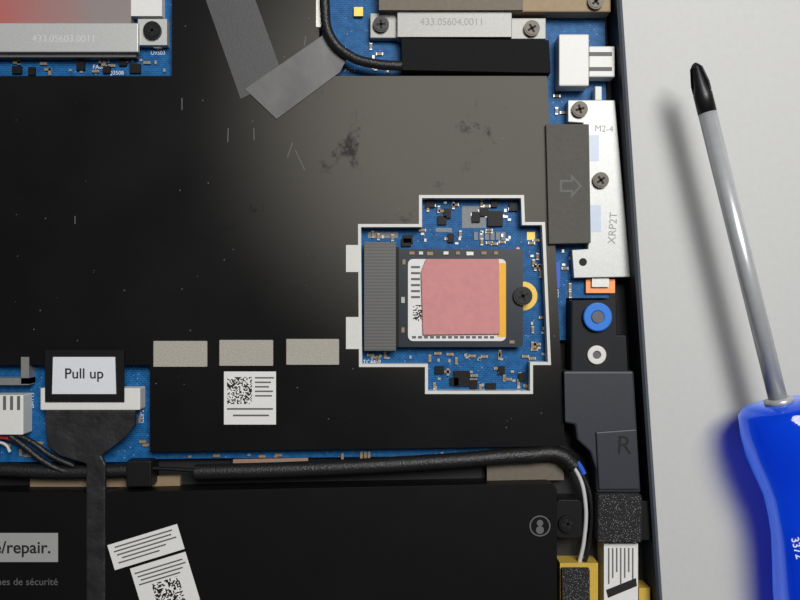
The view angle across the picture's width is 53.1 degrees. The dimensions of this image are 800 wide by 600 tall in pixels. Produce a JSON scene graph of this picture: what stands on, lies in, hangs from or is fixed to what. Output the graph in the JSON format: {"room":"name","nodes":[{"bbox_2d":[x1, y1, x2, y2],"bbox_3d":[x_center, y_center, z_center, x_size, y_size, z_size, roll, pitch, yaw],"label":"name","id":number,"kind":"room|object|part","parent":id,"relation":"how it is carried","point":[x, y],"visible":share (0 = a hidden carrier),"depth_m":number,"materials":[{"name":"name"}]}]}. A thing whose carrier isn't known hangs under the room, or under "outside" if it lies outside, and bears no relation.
{"room":"electronics repair workbench","nodes":[
{"label":"electronics repair workbench","id":0,"kind":"room"},
{"bbox_2d":[622,0,799,599],"bbox_3d":[-0.025,0.000,0.215,0.650,0.030,0.550,0,90,0],"label":"table","id":1,"kind":"object","parent":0,"point":[703,366],"visible":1,"depth_m":0.20,"materials":[{"name":"laminate"}]},
{"bbox_2d":[0,0,661,599],"bbox_3d":[-0.090,0.014,0.195,0.312,0.011,0.227,0,90,0],"label":"laptop","id":2,"kind":"object","parent":1,"relation":"on","point":[299,299],"visible":1,"depth_m":0.19,"materials":[{"name":"metal"}]},
{"bbox_2d":[0,578,57,584],"bbox_3d":[-0.092,0.068,0.192,0.020,0.001,0.002,0,90,0],"label":"print","id":3,"kind":"object","parent":2,"relation":"on","point":[3,581],"depth_m":0.19,"materials":[{"name":"grey"}]},
{"bbox_2d":[0,53,139,59],"bbox_3d":[-0.117,-0.060,0.195,0.105,0.003,0.002,0,90,0],"label":"metal bracket","id":4,"kind":"object","parent":2,"relation":"attached to","point":[3,56],"depth_m":0.19,"materials":[{"name":"silver metal"}]},
{"bbox_2d":[65,368,102,381],"bbox_3d":[-0.075,0.018,0.191,0.009,0.001,0.003,0,90,0],"label":"print","id":5,"kind":"object","parent":2,"relation":"on","point":[71,374],"depth_m":0.19,"materials":[{"name":"black"}]},
{"bbox_2d":[152,46,163,49],"bbox_3d":[-0.059,-0.064,0.195,0.005,0.002,0.005,0,90,0],"label":"washer","id":6,"kind":"object","parent":2,"relation":"in","point":[153,47],"depth_m":0.19,"materials":[{"name":"silver metal"}]},
{"bbox_3d":[-0.056,0.041,0.194,0.014,0.001,0.002,0,90,0],"label":"cable rod","id":7,"kind":"part","parent":2,"relation":"part of","materials":[{"name":"black plastic"}]},
{"bbox_2d":[364,242,398,350],"bbox_3d":[-0.004,-0.001,0.194,0.008,0.004,0.026,0,90,0],"label":"socket","id":8,"kind":"object","parent":2,"relation":"attached to","point":[381,259],"depth_m":0.19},
{"bbox_3d":[0.012,-0.082,0.194,0.034,0.005,0.026,0,90,0],"label":"heat plate","id":9,"kind":"part","parent":2,"relation":"part of","materials":[{"name":"brown metal"}]},
{"bbox_3d":[0.031,0.042,0.197,0.019,0.003,0.005,0,90,0],"label":"metal plate","id":10,"kind":"part","parent":2,"relation":"part of","materials":[{"name":"brown metal"}]},
{"bbox_3d":[0.038,-0.082,0.194,0.024,0.004,0.027,0,90,0],"label":"heat plate arm","id":11,"kind":"part","parent":2,"relation":"part of","materials":[{"name":"brown metal"}]},
{"bbox_3d":[0.047,0.004,0.191,0.003,0.002,0.003,0,90,0],"label":"speaker grommet post","id":12,"kind":"part","parent":2,"relation":"part of","materials":[{"name":"grey metal"}]},
{"bbox_2d":[608,548,608,583],"bbox_3d":[0.050,0.064,0.192,0.001,0.001,0.009,0,90,0],"label":"print","id":13,"kind":"object","parent":2,"relation":"on","point":[608,548],"depth_m":0.19,"materials":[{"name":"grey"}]},
{"bbox_2d":[612,548,612,577],"bbox_3d":[0.051,0.063,0.192,0.001,0.001,0.007,0,90,0],"label":"print","id":14,"kind":"object","parent":2,"relation":"on","point":[612,548],"depth_m":0.19,"materials":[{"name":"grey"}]},
{"bbox_2d":[620,548,620,583],"bbox_3d":[0.053,0.064,0.192,0.001,0.001,0.009,0,90,0],"label":"print","id":15,"kind":"object","parent":2,"relation":"on","point":[620,548],"depth_m":0.19,"materials":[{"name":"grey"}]},
{"bbox_2d":[624,548,624,577],"bbox_3d":[0.054,0.063,0.192,0.001,0.001,0.007,0,90,0],"label":"print","id":16,"kind":"object","parent":2,"relation":"on","point":[624,548],"depth_m":0.19,"materials":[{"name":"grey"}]},
{"bbox_2d":[632,548,632,578],"bbox_3d":[0.056,0.064,0.192,0.001,0.001,0.009,0,90,0],"label":"print","id":17,"kind":"object","parent":2,"relation":"on","point":[632,548],"depth_m":0.19,"materials":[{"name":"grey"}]},
{"bbox_2d":[690,62,799,599],"bbox_3d":[0.089,0.035,0.187,0.025,0.026,0.184,-16,90,0],"label":"screwdriver","id":18,"kind":"object","parent":1,"relation":"on","point":[769,427],"visible":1,"depth_m":0.18,"materials":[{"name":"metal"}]},
{"bbox_3d":[0.101,0.073,0.187,0.043,0.026,0.102,0,90,0],"label":"handle","id":19,"kind":"part","parent":18,"relation":"part of","materials":[{"name":"blue plastic"}]},
{"bbox_2d":[791,537,799,558],"bbox_3d":[0.089,0.055,0.178,0.002,0.001,0.005,-14,90,0],"label":"print","id":20,"kind":"object","parent":18,"relation":"on","point":[797,537],"depth_m":0.18}
]}

